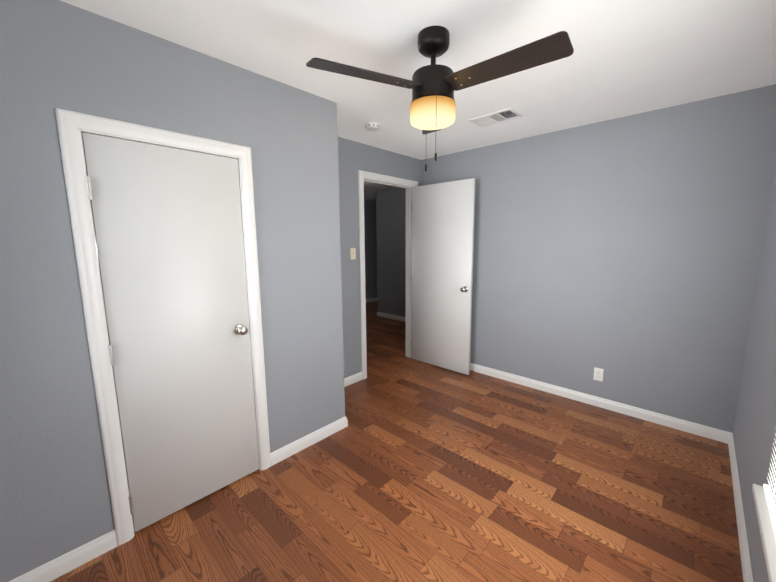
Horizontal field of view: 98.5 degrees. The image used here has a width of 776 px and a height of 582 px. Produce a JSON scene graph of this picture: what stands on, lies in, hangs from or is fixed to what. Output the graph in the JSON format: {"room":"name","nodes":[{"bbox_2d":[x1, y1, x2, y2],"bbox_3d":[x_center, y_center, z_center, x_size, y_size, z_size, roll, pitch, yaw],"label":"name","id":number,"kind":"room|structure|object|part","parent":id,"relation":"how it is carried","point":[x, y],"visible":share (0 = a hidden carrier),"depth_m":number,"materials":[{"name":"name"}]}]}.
{"room":"empty bedroom","nodes":[
{"label":"empty bedroom","id":0,"kind":"room"},
{"bbox_2d":[0,0,344,581],"bbox_3d":[-1.110,0.000,1.777,0.100,2.420,2.114,7,11,43],"label":"wall","id":1,"kind":"structure","parent":0,"point":[55,501],"depth_m":1.49,"materials":[{"name":"grey paint"}]},
{"bbox_2d":[9,530,116,581],"bbox_3d":[-1.544,1.239,1.399,0.014,0.085,0.640,7,11,43],"label":"baseboard","id":2,"kind":"structure","parent":1,"relation":"attached to","point":[51,570],"depth_m":1.51,"materials":[{"name":"white wood"}]},
{"bbox_2d":[82,133,258,531],"bbox_3d":[-1.055,0.242,1.775,0.102,1.917,0.664,7,11,43],"label":"closet door","id":3,"kind":"structure","parent":1,"relation":"in","point":[167,224],"depth_m":1.74,"materials":[{"name":"white wood"}]},
{"bbox_2d":[270,417,347,465],"bbox_3d":[-0.561,1.080,2.434,0.014,0.085,0.627,7,11,43],"label":"baseboard","id":4,"kind":"structure","parent":1,"relation":"attached to","point":[316,436],"depth_m":2.41,"materials":[{"name":"white wood"}]},
{"bbox_2d":[364,200,376,298],"bbox_3d":[-1.694,-0.735,6.787,0.100,2.420,4.200,7,11,43],"label":"wall","id":5,"kind":"structure","parent":0,"point":[370,247],"depth_m":8.04,"materials":[{"name":"grey paint"}]},
{"bbox_2d":[366,297,376,302],"bbox_3d":[-1.679,0.431,6.883,0.014,0.085,4.100,7,11,43],"label":"baseboard","id":6,"kind":"structure","parent":5,"relation":"attached to","point":[372,299],"depth_m":8.22,"materials":[{"name":"white"}]},
{"bbox_2d":[376,209,377,297],"bbox_3d":[0.194,-0.899,7.814,1.230,2.420,0.100,7,11,43],"label":"wall","id":7,"kind":"structure","parent":0,"point":[376,244],"depth_m":8.16,"materials":[{"name":"grey paint"}]},
{"bbox_2d":[337,137,420,377],"bbox_3d":[-0.954,-0.153,2.810,0.120,2.420,3.850,7,11,43],"label":"wall","id":8,"kind":"structure","parent":0,"point":[354,157],"depth_m":3.36,"materials":[{"name":"grey paint"}]},
{"bbox_2d":[350,248,355,259],"bbox_3d":[-0.344,-0.371,3.333,0.020,0.114,0.070,7,11,43],"label":"light switch","id":9,"kind":"object","parent":8,"relation":"attached to","point":[352,253],"visible":1,"depth_m":3.33,"materials":[{"name":"beige plastic"}]},
{"bbox_2d":[344,372,362,386],"bbox_3d":[-0.522,0.947,3.331,0.014,0.085,0.720,7,11,43],"label":"baseboard","id":10,"kind":"structure","parent":8,"relation":"attached to","point":[349,380],"depth_m":3.49,"materials":[{"name":"white wood"}]},
{"bbox_2d":[410,178,475,374],"bbox_3d":[0.575,-0.148,3.805,0.862,2.075,0.170,7,11,43],"label":"entry door","id":11,"kind":"structure","parent":8,"relation":"in","point":[441,275],"depth_m":3.73,"materials":[{"name":"white wood"}]},
{"bbox_2d":[376,187,405,316],"bbox_3d":[0.952,-0.671,6.228,2.070,2.420,1.200,7,11,43],"label":"wall","id":12,"kind":"structure","parent":0,"point":[391,245],"depth_m":6.22,"materials":[{"name":"grey paint"}]},
{"bbox_2d":[377,312,405,321],"bbox_3d":[0.496,0.545,6.006,1.964,0.085,0.014,7,11,43],"label":"baseboard","id":13,"kind":"structure","parent":12,"relation":"attached to","point":[391,316],"depth_m":6.40,"materials":[{"name":"white wood"}]},
{"bbox_2d":[50,301,742,581],"bbox_3d":[-0.207,0.941,3.990,6.378,0.100,6.570,7,11,43],"label":"floor","id":14,"kind":"structure","parent":0,"point":[404,475],"depth_m":1.89,"materials":[{"name":"brown wood"}]},
{"bbox_2d":[60,0,775,200],"bbox_3d":[-0.224,-1.552,3.622,6.378,0.100,6.570,7,11,43],"label":"ceiling","id":15,"kind":"structure","parent":0,"point":[629,57],"depth_m":1.70,"materials":[{"name":"paint"}]},
{"bbox_2d":[365,123,380,130],"bbox_3d":[-0.128,-1.360,2.785,0.134,0.037,0.134,7,11,43],"label":"smoke detector","id":16,"kind":"object","parent":15,"relation":"attached to","point":[372,126],"visible":1,"depth_m":2.75,"materials":[{"name":"white plastic"}]},
{"bbox_2d":[306,26,573,171],"bbox_3d":[0.268,-0.896,1.524,0.998,0.592,1.098,7,11,43],"label":"ceiling fan","id":17,"kind":"object","parent":15,"relation":"hanging from","point":[433,86],"visible":1,"depth_m":1.51,"materials":[{"name":"brown metal"}]},
{"bbox_3d":[0.217,-0.857,1.625,0.220,0.089,0.220,7,11,43],"label":"lamp shade","id":18,"kind":"part","parent":17,"relation":"part of","materials":[{"name":"white glass"}]},
{"bbox_2d":[468,108,521,126],"bbox_3d":[0.839,-1.356,2.623,0.350,0.011,0.210,7,11,43],"label":"ceiling vent","id":19,"kind":"object","parent":15,"relation":"in","point":[497,117],"visible":1,"depth_m":2.60,"materials":[{"name":"white metal"}]},
{"bbox_2d":[421,84,775,432],"bbox_3d":[1.490,-0.232,3.232,3.098,2.420,0.120,7,11,43],"label":"wall","id":20,"kind":"structure","parent":0,"point":[624,252],"depth_m":2.70,"materials":[{"name":"grey paint"}]},
{"bbox_2d":[593,367,603,380],"bbox_3d":[1.854,0.735,2.947,0.070,0.114,0.007,7,11,43],"label":"wall outlet","id":21,"kind":"object","parent":20,"relation":"attached to","point":[598,374],"visible":1,"depth_m":2.94,"materials":[{"name":"white plastic"}]},
{"bbox_2d":[470,363,728,442],"bbox_3d":[1.418,0.928,3.368,2.790,0.085,0.040,7,11,43],"label":"baseboard","id":22,"kind":"structure","parent":20,"relation":"attached to","point":[676,423],"depth_m":2.90,"materials":[{"name":"white wood"}]},
{"bbox_2d":[733,155,775,581],"bbox_3d":[1.165,0.135,0.759,0.150,2.420,3.970,7,11,43],"label":"wall","id":23,"kind":"structure","parent":0,"point":[754,432],"depth_m":1.74,"materials":[{"name":"grey paint"}]},
{"bbox_2d":[725,432,752,581],"bbox_3d":[1.155,1.275,1.028,0.014,0.085,3.850,7,11,43],"label":"baseboard","id":24,"kind":"structure","parent":23,"relation":"attached to","point":[743,542],"depth_m":1.72,"materials":[{"name":"white wood"}]},
{"bbox_2d":[752,484,775,581],"bbox_3d":[1.075,0.879,0.855,0.120,0.087,1.224,7,11,43],"label":"window sill","id":25,"kind":"structure","parent":23,"relation":"attached to","point":[768,538],"depth_m":1.11,"materials":[{"name":"white wood"}]},
{"bbox_2d":[763,434,775,537],"bbox_3d":[1.052,0.126,0.761,0.019,1.421,1.208,7,11,43],"label":"window blinds","id":26,"kind":"object","parent":23,"relation":"attached to","point":[769,495],"visible":1,"depth_m":1.21,"materials":[{"name":"plastic"}]}
]}

